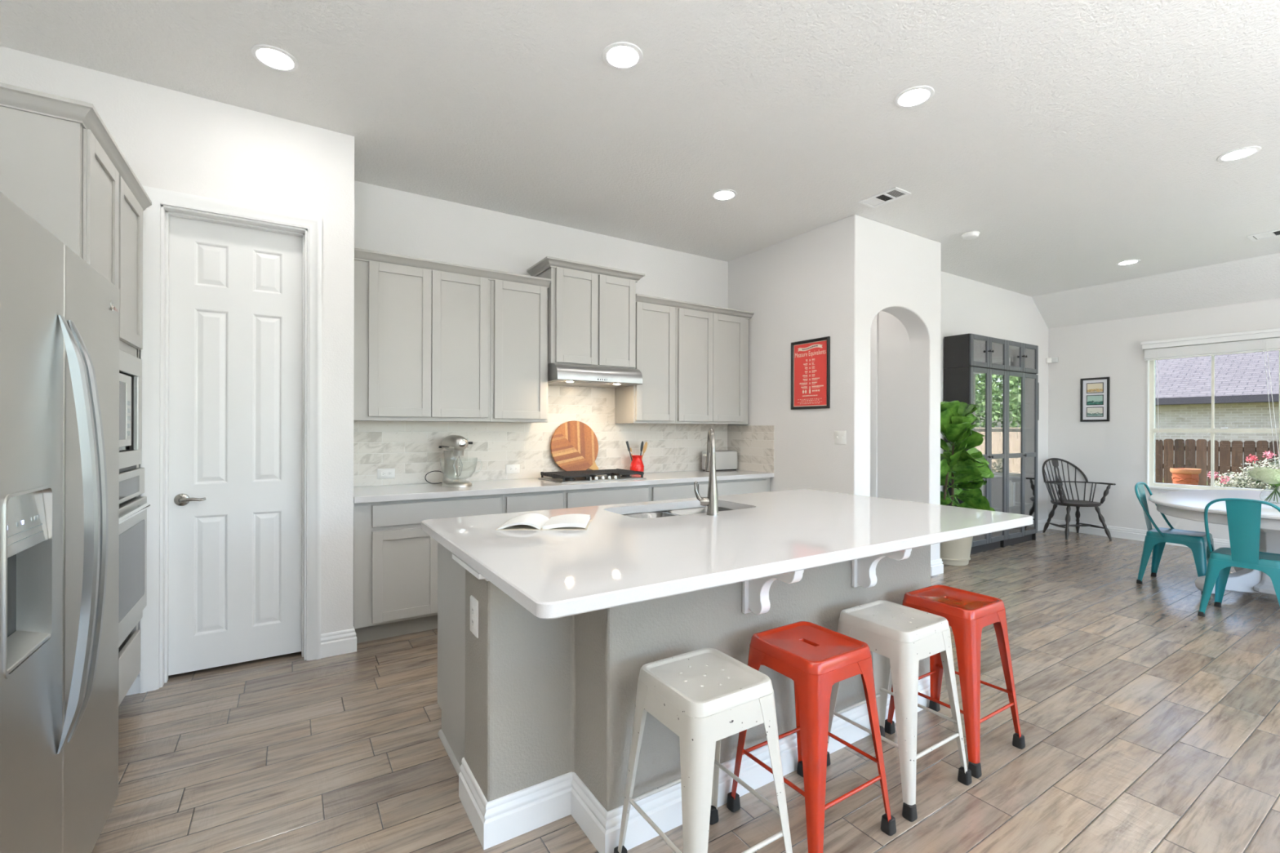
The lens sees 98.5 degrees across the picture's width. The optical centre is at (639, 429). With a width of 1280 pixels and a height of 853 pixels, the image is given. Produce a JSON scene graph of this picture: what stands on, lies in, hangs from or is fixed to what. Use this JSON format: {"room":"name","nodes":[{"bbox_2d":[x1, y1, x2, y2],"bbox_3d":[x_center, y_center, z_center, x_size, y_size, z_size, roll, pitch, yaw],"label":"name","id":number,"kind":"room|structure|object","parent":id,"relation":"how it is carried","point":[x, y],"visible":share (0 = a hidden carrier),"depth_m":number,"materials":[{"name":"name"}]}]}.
{"room":"kitchen","nodes":[
{"label":"kitchen","id":0,"kind":"room"},
{"bbox_2d":[0,45,354,639],"bbox_3d":[-2.400,-0.211,2.908,1.577,3.050,0.145,0,0,-33],"label":"wall","id":1,"kind":"structure","parent":0,"point":[171,140],"depth_m":3.07,"materials":[{"name":"paint"}]},
{"bbox_2d":[124,672,139,696],"bbox_3d":[-2.717,1.246,2.612,0.531,0.134,0.018,0,0,-33],"label":"baseboard","id":2,"kind":"structure","parent":1,"relation":"attached to","point":[135,688],"depth_m":2.74,"materials":[{"name":"white wood"}]},
{"bbox_2d":[139,185,321,693],"bbox_3d":[-2.159,0.052,2.961,0.779,2.525,0.025,0,0,-33],"label":"trim","id":3,"kind":"structure","parent":1,"relation":"attached to","point":[150,353],"depth_m":2.80,"materials":[{"name":"white wood"}]},
{"bbox_2d":[159,204,307,687],"bbox_3d":[-2.205,0.087,3.033,0.639,2.455,0.143,0,0,-33],"label":"trim","id":4,"kind":"structure","parent":1,"relation":"attached to","point":[166,211],"depth_m":2.86,"materials":[{"name":"white wood"}]},
{"bbox_2d":[168,215,302,675],"bbox_3d":[-2.214,0.084,3.047,0.611,2.420,0.094,0,0,-33],"label":"door","id":5,"kind":"structure","parent":1,"relation":"in","point":[236,313],"depth_m":3.04,"materials":[{"name":"white wood"}]},
{"bbox_2d":[320,626,356,658],"bbox_3d":[-1.775,1.248,3.239,0.198,0.134,0.063,0,0,-33],"label":"baseboard","id":6,"kind":"structure","parent":1,"relation":"attached to","point":[343,642],"depth_m":3.22,"materials":[{"name":"white wood"}]},
{"bbox_2d":[353,180,728,486],"bbox_3d":[-1.215,-0.208,4.417,5.196,3.050,0.128,0,0,-33],"label":"wall","id":7,"kind":"structure","parent":0,"point":[387,220],"depth_m":4.47,"materials":[{"name":"paint"}]},
{"bbox_2d":[377,468,395,479],"bbox_3d":[-1.818,0.318,3.953,0.116,0.072,0.008,0,0,-33],"label":"wall outlet","id":8,"kind":"object","parent":7,"relation":"attached to","point":[382,473],"visible":1,"depth_m":3.95,"materials":[{"name":"white plastic"}]},
{"bbox_2d":[353,259,490,422],"bbox_3d":[-1.560,-0.586,3.919,0.914,1.060,0.340,0,0,-33],"label":"upper cabinet","id":9,"kind":"object","parent":7,"relation":"attached to","point":[422,336],"visible":0.93,"depth_m":3.77,"materials":[{"name":"grey wood"}]},
{"bbox_2d":[354,248,551,288],"bbox_3d":[-1.274,-1.122,3.890,1.370,0.062,0.056,0,0,-33],"label":"crown molding","id":10,"kind":"structure","parent":9,"relation":"attached to","point":[362,255],"depth_m":3.84,"materials":[{"name":"grey wood"}]},
{"bbox_2d":[506,464,519,473],"bbox_3d":[-1.027,0.320,4.457,0.116,0.072,0.008,0,0,-33],"label":"wall outlet","id":11,"kind":"object","parent":7,"relation":"attached to","point":[510,468],"visible":1,"depth_m":4.46,"materials":[{"name":"white plastic"}]},
{"bbox_2d":[489,279,548,422],"bbox_3d":[-0.983,-0.585,4.286,0.452,1.060,0.340,0,0,-33],"label":"upper cabinet","id":12,"kind":"object","parent":7,"relation":"attached to","point":[519,312],"visible":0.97,"depth_m":4.14,"materials":[{"name":"grey wood"}]},
{"bbox_2d":[526,256,644,368],"bbox_3d":[-0.443,-0.907,4.579,0.882,0.796,0.424,0,0,-33],"label":"upper cabinet","id":13,"kind":"object","parent":7,"relation":"attached to","point":[592,308],"visible":0.98,"depth_m":4.41,"materials":[{"name":"grey wood"}]},
{"bbox_2d":[547,363,642,387],"bbox_3d":[-0.426,-0.435,4.550,0.763,0.144,0.491,0,0,-33],"label":"range hood","id":14,"kind":"object","parent":13,"relation":"attached to","point":[558,374],"visible":0.94,"depth_m":4.36,"materials":[{"name":"metal"}]},
{"bbox_2d":[614,302,675,423],"bbox_3d":[0.053,-0.582,4.946,0.440,1.060,0.340,0,0,-33],"label":"upper cabinet","id":15,"kind":"object","parent":7,"relation":"attached to","point":[653,401],"visible":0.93,"depth_m":4.81,"materials":[{"name":"grey wood"}]},
{"bbox_2d":[675,307,748,424],"bbox_3d":[0.611,-0.580,5.302,0.883,1.060,0.340,0,0,-33],"label":"upper cabinet","id":16,"kind":"object","parent":7,"relation":"attached to","point":[712,349],"visible":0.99,"depth_m":5.13,"materials":[{"name":"grey wood"}]},
{"bbox_2d":[635,293,754,319],"bbox_3d":[0.457,-1.110,5.181,1.388,0.062,0.373,0,0,-33],"label":"crown molding","id":17,"kind":"structure","parent":16,"relation":"attached to","point":[639,298],"depth_m":4.99,"materials":[{"name":"grey wood"}]},
{"bbox_2d":[0,0,1279,328],"bbox_3d":[3.164,-1.617,1.883,10.153,0.710,9.220,0,0,-33],"label":"ceiling","id":18,"kind":"structure","parent":0,"point":[1078,140],"depth_m":2.96,"materials":[{"name":"paint"}]},
{"bbox_2d":[250,44,299,71],"bbox_3d":[-1.705,-1.739,2.581,0.190,0.030,0.190,0,0,-33],"label":"recessed light","id":19,"kind":"object","parent":18,"relation":"in","point":[275,58],"visible":0.99,"depth_m":2.57,"materials":[{"name":"white"}]},
{"bbox_2d":[602,41,643,69],"bbox_3d":[-0.081,-1.735,2.558,0.190,0.030,0.190,0,0,-33],"label":"recessed light","id":20,"kind":"object","parent":18,"relation":"in","point":[622,55],"visible":1,"depth_m":2.54,"materials":[{"name":"white"}]},
{"bbox_2d":[711,189,737,200],"bbox_3d":[0.620,-1.733,4.068,0.190,0.030,0.190,0,0,-33],"label":"recessed light","id":21,"kind":"object","parent":18,"relation":"in","point":[722,194],"visible":0.99,"depth_m":4.05,"materials":[{"name":"white"}]},
{"bbox_2d":[857,186,911,208],"bbox_3d":[1.817,-1.721,4.108,0.192,0.008,0.310,0,0,-33],"label":"ceiling vent","id":22,"kind":"object","parent":18,"relation":"in","point":[894,193],"visible":1,"depth_m":4.10,"materials":[{"name":"white metal"}]},
{"bbox_2d":[893,85,934,107],"bbox_3d":[1.422,-1.731,2.865,0.190,0.030,0.190,0,0,-33],"label":"recessed light","id":23,"kind":"object","parent":18,"relation":"in","point":[913,96],"visible":0.98,"depth_m":2.85,"materials":[{"name":"white"}]},
{"bbox_2d":[961,231,979,239],"bbox_3d":[2.909,-1.700,4.857,0.140,0.043,0.139,0,0,-33],"label":"smoke detector","id":24,"kind":"object","parent":18,"relation":"attached to","point":[970,235],"visible":1,"depth_m":4.82,"materials":[{"name":"white plastic"}]},
{"bbox_2d":[1115,259,1140,265],"bbox_3d":[5.017,-1.722,5.672,0.190,0.030,0.190,0,0,-33],"label":"recessed light","id":25,"kind":"object","parent":18,"relation":"in","point":[1129,261],"visible":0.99,"depth_m":5.65,"materials":[{"name":"white"}]},
{"bbox_2d":[1216,146,1261,161],"bbox_3d":[3.738,-1.725,3.446,0.190,0.030,0.190,0,0,-33],"label":"recessed light","id":26,"kind":"object","parent":18,"relation":"in","point":[1238,153],"visible":0.98,"depth_m":3.43,"materials":[{"name":"white"}]},
{"bbox_2d":[1246,229,1279,240],"bbox_3d":[5.582,-1.711,4.793,0.220,0.008,0.390,0,0,-33],"label":"ceiling vent","id":27,"kind":"object","parent":18,"relation":"in","point":[1273,233],"visible":1,"depth_m":4.88,"materials":[{"name":"white metal"}]},
{"bbox_2d":[91,528,1279,852],"bbox_3d":[3.148,1.378,1.878,10.133,0.100,9.220,0,0,-33],"label":"floor","id":28,"kind":"structure","parent":0,"point":[1148,723],"depth_m":2.26,"materials":[{"name":"brown wood"}]},
{"bbox_2d":[0,191,119,852],"bbox_3d":[-1.761,0.425,1.256,0.821,1.780,0.914,0,0,-33],"label":"refrigerator","id":29,"kind":"object","parent":28,"relation":"on","point":[60,316],"visible":1,"depth_m":1.32,"materials":[{"name":"grey metal"}]},
{"bbox_2d":[0,82,151,706],"bbox_3d":[-2.440,0.088,2.136,0.660,2.452,1.105,0,0,-33],"label":"tall cabinet","id":30,"kind":"object","parent":28,"relation":"on","point":[60,163],"visible":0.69,"depth_m":1.97,"materials":[{"name":"grey wood"}]},
{"bbox_2d":[119,349,142,469],"bbox_3d":[-2.372,-0.085,2.233,0.398,0.507,0.834,0,0,-33],"label":"microwave","id":31,"kind":"object","parent":30,"relation":"in","point":[129,364],"visible":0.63,"depth_m":2.50,"materials":[{"name":"metal"}]},
{"bbox_2d":[118,465,150,647],"bbox_3d":[-2.408,0.550,2.226,0.573,0.752,0.859,0,0,-33],"label":"wall oven","id":32,"kind":"object","parent":30,"relation":"in","point":[132,599],"visible":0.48,"depth_m":2.46,"materials":[{"name":"silver metal"}]},
{"bbox_2d":[353,494,502,643],"bbox_3d":[-1.488,0.880,3.800,0.914,0.872,0.618,0,0,-33],"label":"base cabinet","id":33,"kind":"object","parent":28,"relation":"on","point":[395,561],"visible":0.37,"depth_m":3.44,"materials":[{"name":"grey wood"}]},
{"bbox_2d":[353,469,773,503],"bbox_3d":[-0.395,0.425,4.481,3.495,0.040,0.646,0,0,-33],"label":"countertop","id":34,"kind":"structure","parent":33,"relation":"on","point":[370,494],"depth_m":3.97,"materials":[{"name":"stone"}]},
{"bbox_2d":[424,435,479,487],"bbox_3d":[-1.317,0.222,3.957,0.388,0.361,0.297,0,0,42],"label":"stand mixer","id":35,"kind":"object","parent":34,"relation":"on","point":[455,445],"visible":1,"depth_m":3.91,"materials":[{"name":"silver metal"}]},
{"bbox_2d":[439,457,479,482],"bbox_3d":[-1.281,0.286,3.898,0.256,0.165,0.256,0,0,12],"label":"bowl","id":36,"kind":"object","parent":35,"relation":"on","point":[452,460],"depth_m":3.95,"materials":[{"name":"clear glass"}]},
{"bbox_2d":[550,420,598,471],"bbox_3d":[-0.556,0.151,4.721,0.448,0.447,0.058,0,0,-33],"label":"cutting board","id":37,"kind":"object","parent":34,"relation":"on","point":[574,445],"visible":0.88,"depth_m":4.71,"materials":[{"name":"brown wood"}]},
{"bbox_2d":[537,468,646,483],"bbox_3d":[-0.389,0.376,4.502,0.755,0.058,0.460,0,0,-33],"label":"gas cooktop","id":38,"kind":"object","parent":34,"relation":"in","point":[601,475],"visible":1,"depth_m":4.40,"materials":[{"name":"metal"}]},
{"bbox_2d":[630,455,644,475],"bbox_3d":[-0.026,0.320,4.956,0.128,0.169,0.131,0,0,-33],"label":"utensil crock","id":39,"kind":"object","parent":34,"relation":"on","point":[637,464],"visible":0.84,"depth_m":4.91,"materials":[{"name":"red ceramic"}]},
{"bbox_2d":[626,440,632,460],"bbox_3d":[-0.082,0.250,4.937,0.101,0.288,0.010,0,0,-25],"label":"spatula","id":40,"kind":"object","parent":39,"relation":"in","point":[627,442],"visible":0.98,"depth_m":4.93,"materials":[{"name":"black"}]},
{"bbox_2d":[640,440,643,455],"bbox_3d":[0.004,0.251,4.976,0.067,0.286,0.010,0,0,-39],"label":"slotted spoon","id":41,"kind":"object","parent":39,"relation":"in","point":[642,443],"visible":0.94,"depth_m":4.98,"materials":[{"name":"black"}]},
{"bbox_2d":[641,441,647,459],"bbox_3d":[0.021,0.254,5.006,0.111,0.280,0.010,0,0,-36],"label":"wooden spatula","id":42,"kind":"object","parent":39,"relation":"in","point":[645,446],"visible":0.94,"depth_m":5.02,"materials":[{"name":"brown wood"}]},
{"bbox_2d":[702,450,737,471],"bbox_3d":[0.780,0.311,5.466,0.398,0.194,0.150,0,0,-33],"label":"toaster","id":43,"kind":"object","parent":34,"relation":"on","point":[725,460],"visible":0.62,"depth_m":5.41,"materials":[{"name":"grey metal"}]},
{"bbox_2d":[502,490,563,513],"bbox_3d":[-0.909,0.882,4.169,0.458,0.872,0.618,0,0,-33],"label":"drawer","id":44,"kind":"object","parent":28,"relation":"on","point":[544,500],"visible":0.06,"depth_m":3.90,"materials":[{"name":"grey wood"}]},
{"bbox_2d":[563,484,649,508],"bbox_3d":[-0.397,0.883,4.495,0.754,0.872,0.618,0,0,-33],"label":"drawer","id":45,"kind":"object","parent":28,"relation":"on","point":[635,494],"visible":0.07,"depth_m":4.22,"materials":[{"name":"grey wood"}]},
{"bbox_2d":[649,482,695,501],"bbox_3d":[0.121,0.884,4.825,0.471,0.872,0.618,0,0,-33],"label":"drawer","id":46,"kind":"object","parent":28,"relation":"on","point":[674,491],"visible":0.05,"depth_m":4.55,"materials":[{"name":"grey wood"}]},
{"bbox_2d":[437,506,930,852],"bbox_3d":[0.437,0.884,2.550,2.494,0.874,1.304,0,0,-33],"label":"kitchen island","id":47,"kind":"object","parent":28,"relation":"on","point":[538,714],"visible":0.51,"depth_m":1.86,"materials":[{"name":"paint"}]},
{"bbox_2d":[470,595,478,638],"bbox_3d":[-0.565,0.636,1.876,0.008,0.124,0.084,0,0,-33],"label":"wall outlet","id":48,"kind":"object","parent":47,"relation":"attached to","point":[473,602],"visible":1,"depth_m":1.86,"materials":[{"name":"white plastic"}]},
{"bbox_2d":[471,605,474,615],"bbox_3d":[-0.567,0.617,1.875,0.003,0.029,0.029,0,0,-33],"label":"socket","id":49,"kind":"object","parent":48,"relation":"attached to","point":[473,606],"depth_m":1.87,"materials":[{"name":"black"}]},
{"bbox_2d":[471,617,474,627],"bbox_3d":[-0.567,0.656,1.875,0.003,0.029,0.029,0,0,-33],"label":"socket","id":50,"kind":"object","parent":48,"relation":"attached to","point":[473,619],"depth_m":1.87,"materials":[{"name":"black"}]},
{"bbox_2d":[421,488,1033,619],"bbox_3d":[0.450,0.427,2.532,2.496,0.040,1.393,0,0,-33],"label":"island countertop","id":51,"kind":"structure","parent":47,"relation":"on","point":[619,560],"depth_m":2.00,"materials":[{"name":"stone"}]},
{"bbox_2d":[496,513,591,529],"bbox_3d":[-0.397,0.390,2.337,0.365,0.030,0.248,0,0,-1],"label":"open book","id":52,"kind":"object","parent":51,"relation":"on","point":[528,521],"visible":1,"depth_m":2.27,"materials":[{"name":"white paper"}]},
{"bbox_2d":[622,506,733,518],"bbox_3d":[0.214,0.544,2.853,0.758,0.192,0.388,0,0,-33],"label":"sink","id":53,"kind":"object","parent":51,"relation":"in","point":[702,509],"visible":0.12,"depth_m":3.04,"materials":[{"name":"metal"}]},
{"bbox_2d":[693,427,718,515],"bbox_3d":[0.350,0.200,2.707,0.113,0.413,0.221,0,0,23],"label":"kitchen faucet","id":54,"kind":"object","parent":51,"relation":"on","point":[711,501],"visible":1,"depth_m":2.61,"materials":[{"name":"grey metal"}]},
{"bbox_2d":[613,648,792,852],"bbox_3d":[0.188,1.016,1.618,0.395,0.609,0.395,0,0,-33],"label":"bar stool","id":55,"kind":"object","parent":28,"relation":"on","point":[705,696],"visible":1,"depth_m":1.54,"materials":[{"name":"white metal"}]},
{"bbox_2d":[695,477,770,497],"bbox_3d":[0.695,0.886,5.191,0.889,0.872,0.618,0,0,-33],"label":"drawer","id":56,"kind":"object","parent":28,"relation":"on","point":[726,487],"visible":0.02,"depth_m":4.95,"materials":[{"name":"grey wood"}]},
{"bbox_2d":[726,621,896,852],"bbox_3d":[0.573,1.017,1.870,0.395,0.609,0.395,0,0,-33],"label":"bar stool","id":57,"kind":"object","parent":28,"relation":"on","point":[815,657],"visible":0.92,"depth_m":1.78,"materials":[{"name":"red metal"}]},
{"bbox_2d":[826,600,972,822],"bbox_3d":[0.974,1.018,2.126,0.395,0.609,0.395,0,0,-33],"label":"bar stool","id":58,"kind":"object","parent":28,"relation":"on","point":[898,637],"visible":0.85,"depth_m":2.03,"materials":[{"name":"white metal"}]},
{"bbox_2d":[884,584,1025,778],"bbox_3d":[1.337,1.019,2.360,0.395,0.609,0.395,0,0,-33],"label":"bar stool","id":59,"kind":"object","parent":28,"relation":"on","point":[966,612],"visible":0.91,"depth_m":2.26,"materials":[{"name":"red metal"}]},
{"bbox_2d":[940,536,973,566],"bbox_3d":[3.087,1.148,5.497,0.428,0.359,0.428,0,0,-33],"label":"plant pot","id":60,"kind":"object","parent":28,"relation":"on","point":[957,553],"visible":0.38,"depth_m":5.33,"materials":[{"name":"beige ceramic"}]},
{"bbox_2d":[940,400,995,511],"bbox_3d":[3.124,0.368,5.460,0.725,1.309,0.627,0,0,-33],"label":"fiddle leaf fig","id":61,"kind":"object","parent":60,"relation":"on","point":[957,466],"visible":0.75,"depth_m":5.37,"materials":[{"name":"green plant"}]},
{"bbox_2d":[943,333,1006,554],"bbox_3d":[3.723,0.162,6.093,0.773,2.335,0.308,0,0,-33],"label":"cabinet","id":62,"kind":"object","parent":28,"relation":"on","point":[975,365],"visible":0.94,"depth_m":6.08,"materials":[{"name":"grey wood"}]},
{"bbox_2d":[1004,340,1038,547],"bbox_3d":[4.382,0.164,6.501,0.773,2.335,0.327,0,0,-33],"label":"cabinet","id":63,"kind":"object","parent":28,"relation":"on","point":[1022,378],"visible":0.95,"depth_m":6.64,"materials":[{"name":"grey wood"}]},
{"bbox_2d":[1008,482,1009,506],"bbox_3d":[4.203,0.752,6.433,0.019,0.281,0.180,0,0,-33],"label":"book","id":64,"kind":"object","parent":63,"relation":"on","point":[1009,482],"visible":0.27,"depth_m":6.36,"materials":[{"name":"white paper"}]},
{"bbox_2d":[1008,480,1010,506],"bbox_3d":[4.218,0.745,6.451,0.019,0.295,0.195,0,0,-33],"label":"book","id":65,"kind":"object","parent":63,"relation":"on","point":[1009,481],"visible":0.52,"depth_m":6.37,"materials":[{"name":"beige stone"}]},
{"bbox_2d":[1008,480,1011,506],"bbox_3d":[4.236,0.743,6.464,0.020,0.299,0.198,0,0,-33],"label":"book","id":66,"kind":"object","parent":63,"relation":"on","point":[1009,480],"visible":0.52,"depth_m":6.38,"materials":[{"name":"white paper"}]},
{"bbox_2d":[1011,482,1013,506],"bbox_3d":[4.261,0.756,6.479,0.034,0.272,0.196,0,0,-33],"label":"book","id":67,"kind":"object","parent":63,"relation":"on","point":[1011,482],"visible":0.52,"depth_m":6.40,"materials":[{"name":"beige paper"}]},
{"bbox_2d":[1011,481,1015,506],"bbox_3d":[4.317,0.755,6.508,0.025,0.276,0.184,0,0,-33],"label":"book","id":68,"kind":"object","parent":63,"relation":"on","point":[1014,483],"visible":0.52,"depth_m":6.43,"materials":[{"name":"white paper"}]},
{"bbox_2d":[1010,394,1021,402],"bbox_3d":[4.504,-0.367,6.593,0.120,0.102,0.080,0,0,-33],"label":"storage box","id":69,"kind":"object","parent":63,"relation":"on","point":[1014,397],"visible":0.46,"depth_m":6.56,"materials":[{"name":"green"}]},
{"bbox_2d":[1014,481,1020,504],"bbox_3d":[4.519,0.759,6.592,0.172,0.269,0.108,0,0,-33],"label":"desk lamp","id":70,"kind":"object","parent":63,"relation":"on","point":[1018,502],"visible":0.77,"depth_m":6.59,"materials":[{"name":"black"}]},
{"bbox_2d":[1042,457,1115,539],"bbox_3d":[5.431,0.857,6.957,0.676,0.961,0.598,0,0,1],"label":"armchair","id":71,"kind":"object","parent":28,"relation":"on","point":[1062,500],"visible":1,"depth_m":6.97,"materials":[{"name":"grey wood"}]},
{"bbox_2d":[1134,481,1214,594],"bbox_3d":[4.586,0.901,4.735,0.450,0.861,0.471,0,0,-35],"label":"dining chair","id":72,"kind":"object","parent":28,"relation":"on","point":[1155,540],"visible":0.8,"depth_m":4.72,"materials":[{"name":"teal metal"}]},
{"bbox_2d":[1148,489,1279,599],"bbox_3d":[5.097,0.953,4.316,2.240,0.760,1.560,0,0,-33],"label":"dining table","id":73,"kind":"object","parent":28,"relation":"on","point":[1190,504],"visible":0.62,"depth_m":4.28,"materials":[{"name":"white wood"}]},
{"bbox_3d":[4.908,0.508,4.261,0.172,0.127,0.172,0,0,-33],"label":"glass vase","id":74,"kind":"object","parent":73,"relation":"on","visible":0},
{"bbox_2d":[1247,466,1279,502],"bbox_3d":[4.926,0.426,4.256,0.318,0.270,0.321,0,0,26],"label":"hydrangea bouquet","id":75,"kind":"object","parent":74,"relation":"in","point":[1270,476],"visible":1,"depth_m":4.24,"materials":[{"name":"green plant"}]},
{"bbox_2d":[1197,497,1279,617],"bbox_3d":[4.268,0.901,3.864,0.471,0.861,0.450,0,0,-35],"label":"dining chair","id":76,"kind":"object","parent":28,"relation":"on","point":[1243,515],"visible":1,"depth_m":3.78,"materials":[{"name":"teal metal"}]},
{"bbox_2d":[727,221,835,492],"bbox_3d":[1.313,-0.202,5.174,0.138,3.050,1.328,0,0,-33],"label":"wall","id":77,"kind":"structure","parent":0,"point":[788,285],"depth_m":5.04,"materials":[{"name":"paint"}]},
{"bbox_2d":[791,336,830,409],"bbox_3d":[1.472,-0.476,4.791,0.020,0.602,0.414,0,0,-33],"label":"framed poster","id":78,"kind":"object","parent":77,"relation":"attached to","point":[810,358],"visible":1,"depth_m":4.78,"materials":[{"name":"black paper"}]},
{"bbox_2d":[834,431,846,444],"bbox_3d":[1.640,0.069,4.532,0.014,0.114,0.114,0,0,-33],"label":"light switch","id":79,"kind":"object","parent":77,"relation":"attached to","point":[840,437],"visible":1,"depth_m":4.53,"materials":[{"name":"white plastic"}]},
{"bbox_2d":[835,214,941,560],"bbox_3d":[2.195,-0.199,4.842,1.254,3.050,0.200,0,0,-33],"label":"wall","id":80,"kind":"structure","parent":0,"point":[879,267],"depth_m":4.59,"materials":[{"name":"paint"}]},
{"bbox_2d":[877,311,910,501],"bbox_3d":[2.243,-0.199,5.766,0.179,3.050,1.328,0,0,-33],"label":"wall","id":81,"kind":"structure","parent":0,"point":[893,339],"depth_m":5.30,"materials":[{"name":"paint"}]},
{"bbox_2d":[870,314,877,497],"bbox_3d":[2.297,0.076,5.496,0.018,2.500,0.140,0,0,-33],"label":"trim","id":82,"kind":"structure","parent":81,"relation":"attached to","point":[873,332],"depth_m":5.46,"materials":[{"name":"white paint"}]},
{"bbox_2d":[930,558,943,576],"bbox_3d":[2.575,1.260,5.256,0.198,0.134,0.522,0,0,-33],"label":"baseboard","id":83,"kind":"structure","parent":81,"relation":"attached to","point":[936,566],"depth_m":5.04,"materials":[{"name":"white wood"}]},
{"bbox_2d":[940,271,1048,519],"bbox_3d":[4.014,-0.200,6.551,3.655,3.060,0.120,0,0,-33],"label":"wall","id":84,"kind":"structure","parent":0,"point":[967,306],"depth_m":6.70,"materials":[{"name":"paint"}]},
{"bbox_2d":[1038,382,1039,413],"bbox_3d":[5.068,-0.364,7.139,0.360,0.495,0.020,0,0,-33],"label":"frame","id":85,"kind":"object","parent":84,"relation":"attached to","point":[1038,383],"visible":0.11,"depth_m":7.22,"materials":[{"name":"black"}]},
{"bbox_2d":[1037,518,1048,531],"bbox_3d":[3.998,1.264,6.461,3.533,0.134,0.018,0,0,-33],"label":"baseboard","id":86,"kind":"structure","parent":84,"relation":"attached to","point":[1041,523],"depth_m":7.29,"materials":[{"name":"white"}]},
{"bbox_2d":[1045,356,1057,363],"bbox_3d":[5.493,-0.919,7.362,0.131,0.077,0.059,0,0,27],"label":"sensor","id":87,"kind":"object","parent":84,"relation":"attached to","point":[1049,360],"visible":1,"depth_m":7.35,"materials":[{"name":"white plastic"}]},
{"bbox_2d":[1048,298,1279,540],"bbox_3d":[7.638,-0.010,4.172,0.140,2.700,8.028,0,0,-33],"label":"wall","id":88,"kind":"structure","parent":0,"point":[1113,451],"depth_m":6.80,"materials":[{"name":"paint"}]},
{"bbox_2d":[1080,377,1110,422],"bbox_3d":[5.753,-0.373,6.981,0.020,0.553,0.296,0,0,-33],"label":"framed prints","id":89,"kind":"object","parent":88,"relation":"attached to","point":[1095,392],"visible":1,"depth_m":6.97,"materials":[{"name":"black"}]},
{"bbox_2d":[1087,407,1102,416],"bbox_3d":[5.754,-0.217,6.982,0.001,0.109,0.160,0,0,-33],"label":"print","id":90,"kind":"object","parent":89,"relation":"attached to","point":[1091,411],"depth_m":6.98},
{"bbox_2d":[1087,395,1102,404],"bbox_3d":[5.755,-0.369,6.982,0.001,0.112,0.160,0,0,-33],"label":"print","id":91,"kind":"object","parent":89,"relation":"attached to","point":[1091,399],"depth_m":6.98},
{"bbox_2d":[1087,382,1102,392],"bbox_3d":[5.755,-0.521,6.982,0.001,0.116,0.160,0,0,-33],"label":"print","id":92,"kind":"object","parent":89,"relation":"attached to","point":[1091,387],"depth_m":6.98},
{"bbox_2d":[1048,519,1230,550],"bbox_3d":[7.600,1.273,4.079,0.018,0.134,7.908,0,0,-33],"label":"baseboard","id":93,"kind":"structure","parent":88,"relation":"attached to","point":[1115,531],"depth_m":6.78,"materials":[{"name":"white wood"}]},
{"bbox_2d":[1140,328,1279,466],"bbox_3d":[6.588,-0.322,5.597,0.096,1.418,2.300,0,0,-33],"label":"window blind","id":94,"kind":"object","parent":88,"relation":"attached to","point":[1268,340],"visible":1,"depth_m":6.02,"materials":[{"name":"white"}]},
{"bbox_2d":[1145,350,1279,491],"bbox_3d":[6.371,-0.130,6.109,0.125,1.667,1.157,0,0,-33],"label":"window","id":95,"kind":"structure","parent":88,"relation":"attached to","point":[1153,485],"depth_m":6.37,"materials":[{"name":"white"}]},
{"label":"outside","id":96,"kind":"structure","parent":0,"visible":0},
{"bbox_3d":[14.176,1.582,14.964,80.000,0.450,90.000,0,0,-33],"label":"ground","id":97,"kind":"structure","parent":96,"visible":0},
{"bbox_2d":[1169,467,1201,484],"bbox_3d":[9.370,1.011,9.482,0.384,0.667,0.384,0,0,-33],"label":"pot","id":98,"kind":"object","parent":97,"relation":"on","point":[1185,476],"visible":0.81,"depth_m":9.37,"materials":[{"name":"brown ceramic"}]},
{"bbox_2d":[1155,350,1279,480],"bbox_3d":[15.315,-1.440,24.223,12.140,5.600,20.600,0,0,-33],"label":"house","id":99,"kind":"structure","parent":97,"relation":"on","point":[1184,384],"depth_m":14.51,"materials":[{"name":"brick"}]},
{"bbox_2d":[1155,439,1279,489],"bbox_3d":[10.182,0.757,11.056,0.060,1.138,6.303,0,0,-33],"label":"wooden fence","id":100,"kind":"object","parent":97,"relation":"on","point":[1169,453],"visible":0.2,"depth_m":10.34,"materials":[{"name":"brown wood"}]},
{"bbox_2d":[1207,448,1279,490],"bbox_3d":[9.333,0.761,7.560,1.085,1.181,2.209,0,0,-36],"label":"rose bush","id":101,"kind":"object","parent":97,"relation":"on","point":[1239,479],"visible":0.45,"depth_m":8.01,"materials":[{"name":"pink plant"}]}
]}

